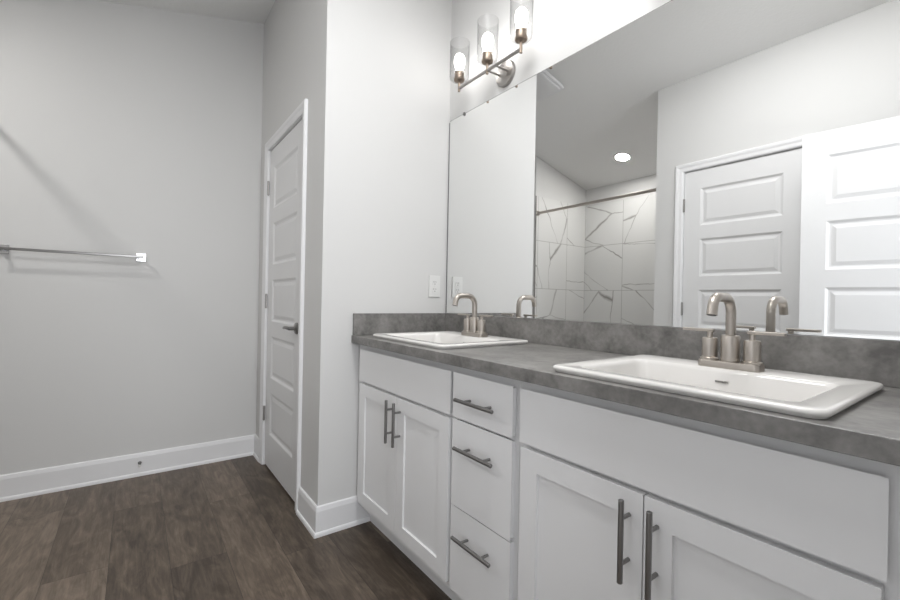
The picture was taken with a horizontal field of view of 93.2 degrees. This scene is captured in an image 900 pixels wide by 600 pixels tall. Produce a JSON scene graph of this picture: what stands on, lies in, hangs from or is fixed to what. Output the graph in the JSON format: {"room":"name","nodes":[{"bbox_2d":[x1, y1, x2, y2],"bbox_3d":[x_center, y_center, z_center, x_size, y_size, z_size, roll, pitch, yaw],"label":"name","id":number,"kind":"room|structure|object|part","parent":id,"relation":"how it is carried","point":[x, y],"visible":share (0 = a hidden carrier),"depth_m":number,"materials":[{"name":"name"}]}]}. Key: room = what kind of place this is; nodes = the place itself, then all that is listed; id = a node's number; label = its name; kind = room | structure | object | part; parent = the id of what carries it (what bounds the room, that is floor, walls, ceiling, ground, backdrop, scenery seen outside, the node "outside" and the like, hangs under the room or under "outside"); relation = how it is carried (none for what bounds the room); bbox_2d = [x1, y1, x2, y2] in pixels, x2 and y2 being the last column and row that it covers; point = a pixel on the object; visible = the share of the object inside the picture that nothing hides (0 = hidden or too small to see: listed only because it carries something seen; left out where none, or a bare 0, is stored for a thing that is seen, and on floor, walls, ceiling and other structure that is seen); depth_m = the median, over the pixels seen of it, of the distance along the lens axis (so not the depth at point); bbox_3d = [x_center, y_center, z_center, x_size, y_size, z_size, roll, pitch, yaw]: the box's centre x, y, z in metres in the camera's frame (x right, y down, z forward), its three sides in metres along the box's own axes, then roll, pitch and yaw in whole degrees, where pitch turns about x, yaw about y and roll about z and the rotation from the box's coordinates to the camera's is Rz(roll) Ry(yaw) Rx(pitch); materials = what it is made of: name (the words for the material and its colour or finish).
{"room":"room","nodes":[
{"label":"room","id":0,"kind":"room"},
{"bbox_2d":[0,0,263,474],"bbox_3d":[-1.950,-0.538,2.550,3.140,3.179,0.120,1,0,-37],"label":"wall","id":1,"kind":"structure","parent":0,"point":[125,129],"depth_m":2.50,"materials":[{"name":"white paint"}]},
{"bbox_2d":[0,244,145,261],"bbox_3d":[-2.064,-0.259,2.352,0.628,0.048,0.068,1,0,-37],"label":"towel bar","id":2,"kind":"object","parent":1,"relation":"attached to","point":[4,249],"visible":1,"depth_m":2.31,"materials":[{"name":"silver metal"}]},
{"bbox_2d":[0,434,258,501],"bbox_3d":[-1.827,0.987,2.482,1.326,0.135,0.172,1,0,-37],"label":"baseboard","id":3,"kind":"structure","parent":1,"relation":"attached to","point":[23,484],"depth_m":2.50,"materials":[{"name":"white paint"}]},
{"bbox_2d":[97,0,274,23],"bbox_3d":[-0.958,-1.766,1.242,3.140,0.885,3.375,1,0,-37],"label":"ceiling","id":4,"kind":"structure","parent":0,"point":[254,11],"depth_m":2.68,"materials":[{"name":"white paint"}]},
{"bbox_2d":[0,455,451,599],"bbox_3d":[-0.632,1.118,0.725,3.140,0.080,4.660,1,0,-37],"label":"floor","id":5,"kind":"structure","parent":0,"point":[226,529],"depth_m":1.83,"materials":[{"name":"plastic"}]},
{"bbox_2d":[357,345,460,599],"bbox_3d":[-0.036,0.651,1.887,0.566,0.876,0.770,1,0,-37],"label":"base cabinet","id":6,"kind":"object","parent":5,"relation":"on","point":[404,462],"visible":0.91,"depth_m":1.66,"materials":[{"name":"white paint"}]},
{"bbox_3d":[-0.319,0.670,1.874,0.019,0.554,0.354,1,0,-36],"label":"door","id":7,"kind":"part","parent":6,"relation":"part of","materials":[{"name":"white paint"}]},
{"bbox_3d":[-0.251,0.495,1.738,0.038,0.175,0.012,1,0,-36],"label":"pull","id":8,"kind":"part","parent":6,"relation":"part of","materials":[{"name":"silver metal"}]},
{"bbox_3d":[-0.215,0.496,1.690,0.038,0.175,0.012,1,0,-36],"label":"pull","id":9,"kind":"part","parent":6,"relation":"part of","materials":[{"name":"silver metal"}]},
{"bbox_3d":[-0.106,0.674,1.587,0.019,0.554,0.354,1,0,-36],"label":"door","id":10,"kind":"part","parent":6,"relation":"part of","materials":[{"name":"white paint"}]},
{"bbox_2d":[351,313,899,465],"bbox_3d":[0.317,0.149,1.438,0.555,0.140,1.898,1,0,-37],"label":"countertop","id":11,"kind":"structure","parent":6,"relation":"on","point":[869,428],"depth_m":1.09,"materials":[{"name":"grey stone"}]},
{"bbox_2d":[373,331,527,348],"bbox_3d":[-0.014,0.239,1.873,0.460,0.156,0.559,1,0,-37],"label":"sink","id":12,"kind":"object","parent":11,"relation":"in","point":[436,339],"visible":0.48,"depth_m":1.85,"materials":[{"name":"white ceramic"}]},
{"bbox_2d":[452,293,492,336],"bbox_3d":[0.111,0.067,1.936,0.180,0.194,0.180,1,0,10],"label":"faucet","id":13,"kind":"object","parent":11,"relation":"on","point":[474,327],"visible":0.99,"depth_m":1.92,"materials":[{"name":"silver metal"}]},
{"bbox_3d":[0.070,0.058,1.909,0.147,0.177,0.043,1,0,-36],"label":"spout","id":14,"kind":"part","parent":13,"relation":"part of","materials":[{"name":"silver metal"}]},
{"bbox_3d":[0.110,0.155,1.940,0.050,0.018,0.142,1,0,-36],"label":"plate","id":15,"kind":"part","parent":13,"relation":"part of","materials":[{"name":"silver metal"}]},
{"bbox_2d":[553,355,883,418],"bbox_3d":[0.602,0.251,1.013,0.461,0.156,0.550,1,0,-37],"label":"sink","id":16,"kind":"object","parent":11,"relation":"in","point":[812,396],"visible":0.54,"depth_m":0.97,"materials":[{"name":"white ceramic"}]},
{"bbox_2d":[683,292,786,372],"bbox_3d":[0.726,0.079,1.098,0.180,0.194,0.180,1,0,10],"label":"faucet","id":17,"kind":"object","parent":11,"relation":"on","point":[729,358],"visible":1,"depth_m":1.08,"materials":[{"name":"silver metal"}]},
{"bbox_3d":[0.680,0.080,1.165,0.017,0.008,0.078,1,0,-36],"label":"lever","id":18,"kind":"part","parent":17,"relation":"part of","materials":[{"name":"silver metal"}]},
{"bbox_3d":[0.685,0.070,1.071,0.147,0.177,0.043,1,0,-36],"label":"spout","id":19,"kind":"part","parent":17,"relation":"part of","materials":[{"name":"silver metal"}]},
{"bbox_3d":[0.725,0.167,1.102,0.050,0.018,0.142,1,0,-36],"label":"plate","id":20,"kind":"part","parent":17,"relation":"part of","materials":[{"name":"silver metal"}]},
{"bbox_3d":[0.773,0.082,1.040,0.017,0.008,0.078,1,0,-36],"label":"lever","id":21,"kind":"part","parent":17,"relation":"part of","materials":[{"name":"silver metal"}]},
{"bbox_2d":[449,366,520,599],"bbox_3d":[0.283,0.658,1.456,0.566,0.876,0.301,1,0,-37],"label":"base cabinet","id":22,"kind":"object","parent":5,"relation":"on","point":[486,407],"visible":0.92,"depth_m":1.28,"materials":[{"name":"white paint"}]},
{"bbox_3d":[0.069,0.761,1.299,0.038,0.012,0.180,1,0,-36],"label":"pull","id":23,"kind":"part","parent":22,"relation":"part of","materials":[{"name":"silver metal"}]},
{"bbox_3d":[0.074,0.476,1.299,0.038,0.012,0.180,1,0,-36],"label":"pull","id":24,"kind":"part","parent":22,"relation":"part of","materials":[{"name":"silver metal"}]},
{"bbox_3d":[0.078,0.321,1.299,0.038,0.012,0.180,1,0,-36],"label":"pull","id":25,"kind":"part","parent":22,"relation":"part of","materials":[{"name":"silver metal"}]},
{"bbox_3d":[0.091,0.821,1.316,0.019,0.278,0.280,1,0,-36],"label":"drawer","id":26,"kind":"part","parent":22,"relation":"part of","materials":[{"name":"white paint"}]},
{"bbox_3d":[0.097,0.537,1.316,0.019,0.285,0.280,1,0,-36],"label":"drawer","id":27,"kind":"part","parent":22,"relation":"part of","materials":[{"name":"white paint"}]},
{"bbox_3d":[0.101,0.315,1.316,0.019,0.148,0.280,1,0,-36],"label":"drawer","id":28,"kind":"part","parent":22,"relation":"part of","materials":[{"name":"white paint"}]},
{"bbox_2d":[517,381,899,599],"bbox_3d":[0.619,0.664,1.002,0.566,0.876,0.826,1,0,-37],"label":"base cabinet","id":29,"kind":"object","parent":5,"relation":"on","point":[618,501],"visible":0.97,"depth_m":0.82,"materials":[{"name":"white paint"}]},
{"bbox_3d":[0.301,0.682,1.036,0.019,0.554,0.350,1,0,-36],"label":"door","id":30,"kind":"part","parent":29,"relation":"part of","materials":[{"name":"white paint"}]},
{"bbox_3d":[0.368,0.507,0.902,0.038,0.175,0.012,1,0,-36],"label":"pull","id":31,"kind":"part","parent":29,"relation":"part of","materials":[{"name":"silver metal"}]},
{"bbox_3d":[0.404,0.508,0.853,0.038,0.175,0.012,1,0,-36],"label":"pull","id":32,"kind":"part","parent":29,"relation":"part of","materials":[{"name":"silver metal"}]},
{"bbox_3d":[0.511,0.686,0.752,0.019,0.554,0.350,1,0,-36],"label":"door","id":33,"kind":"part","parent":29,"relation":"part of","materials":[{"name":"white paint"}]},
{"bbox_2d":[256,0,318,495],"bbox_3d":[-0.936,-0.429,2.528,0.115,3.002,1.125,1,0,-37],"label":"wall","id":34,"kind":"structure","parent":0,"point":[291,27],"depth_m":2.28,"materials":[{"name":"white paint"}]},
{"bbox_2d":[263,120,301,501],"bbox_3d":[-0.988,0.052,2.479,0.091,2.013,0.703,1,0,-37],"label":"door","id":35,"kind":"structure","parent":34,"relation":"in","point":[279,416],"depth_m":2.47,"materials":[{"name":"white paint"}]},
{"bbox_3d":[-0.854,0.149,2.266,0.056,0.062,0.138,1,0,-36],"label":"handle","id":36,"kind":"part","parent":35,"relation":"part of","materials":[{"name":"silver metal"}]},
{"bbox_2d":[259,98,307,512],"bbox_3d":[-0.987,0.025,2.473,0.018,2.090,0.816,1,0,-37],"label":"trim","id":37,"kind":"structure","parent":34,"relation":"attached to","point":[301,110],"depth_m":2.18,"materials":[{"name":"white paint"}]},
{"bbox_2d":[309,0,451,505],"bbox_3d":[-0.329,-0.491,2.204,0.704,3.149,0.115,1,0,-37],"label":"wall","id":38,"kind":"structure","parent":0,"point":[384,66],"depth_m":2.08,"materials":[{"name":"white paint"}]},
{"bbox_2d":[296,486,369,538],"bbox_3d":[-0.581,1.011,2.112,0.277,0.135,0.270,1,0,-37],"label":"baseboard","id":39,"kind":"structure","parent":38,"relation":"attached to","point":[325,519],"depth_m":2.00,"materials":[{"name":"white paint"}]},
{"bbox_2d":[429,275,439,296],"bbox_3d":[-0.084,-0.075,2.315,0.072,0.116,0.008,1,0,-37],"label":"wall outlet","id":40,"kind":"object","parent":38,"relation":"attached to","point":[434,281],"visible":1,"depth_m":2.31,"materials":[{"name":"white plastic"}]},
{"bbox_2d":[450,0,897,340],"bbox_3d":[0.267,-0.494,2.092,0.120,3.179,3.255,1,0,-37],"label":"wall","id":41,"kind":"structure","parent":0,"point":[560,29],"depth_m":1.90,"materials":[{"name":"white paint"}]},
{"bbox_2d":[450,5,532,91],"bbox_3d":[0.194,-1.146,1.980,0.150,0.282,0.526,1,0,-37],"label":"vanity light","id":42,"kind":"object","parent":41,"relation":"attached to","point":[505,73],"visible":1,"depth_m":1.96,"materials":[{"name":"grey metal"}]},
{"bbox_2d":[454,70,464,91],"bbox_3d":[0.046,-1.094,2.137,0.054,0.096,0.054,1,0,-36],"label":"socket","id":43,"kind":"object","parent":42,"relation":"attached to","point":[459,78],"depth_m":2.12,"materials":[{"name":"silver metal"}]},
{"bbox_3d":[0.048,-1.188,2.137,0.055,0.092,0.055,1,0,-36],"label":"bulb","id":44,"kind":"part","parent":42,"relation":"part of","materials":[{"name":"white glass"}]},
{"bbox_2d":[481,51,492,74],"bbox_3d":[0.172,-1.092,1.967,0.054,0.096,0.054,1,0,-36],"label":"socket","id":45,"kind":"object","parent":42,"relation":"attached to","point":[487,59],"depth_m":1.95,"materials":[{"name":"silver metal"}]},
{"bbox_3d":[0.174,-1.186,1.967,0.055,0.092,0.055,1,0,-36],"label":"bulb","id":46,"kind":"part","parent":42,"relation":"part of","materials":[{"name":"white glass"}]},
{"bbox_2d":[515,27,527,53],"bbox_3d":[0.299,-1.089,1.795,0.054,0.096,0.054,1,0,-36],"label":"socket","id":47,"kind":"object","parent":42,"relation":"attached to","point":[521,37],"depth_m":1.78,"materials":[{"name":"silver metal"}]},
{"bbox_3d":[0.301,-1.183,1.795,0.055,0.092,0.055,1,0,-36],"label":"bulb","id":48,"kind":"part","parent":42,"relation":"part of","materials":[{"name":"white glass"}]},
{"bbox_2d":[445,313,899,387],"bbox_3d":[0.538,0.136,1.591,0.018,0.104,1.879,1,0,-36],"label":"backsplash","id":49,"kind":"structure","parent":41,"relation":"attached to","point":[878,361],"depth_m":1.29,"materials":[{"name":"grey stone"}]},
{"bbox_2d":[446,0,899,340],"bbox_3d":[0.548,-0.451,1.599,0.012,1.066,1.895,1,0,-37],"label":"mirror","id":50,"kind":"object","parent":41,"relation":"attached to","point":[692,151],"visible":1,"depth_m":1.31,"materials":[{"name":"silver mirror"}]}
]}

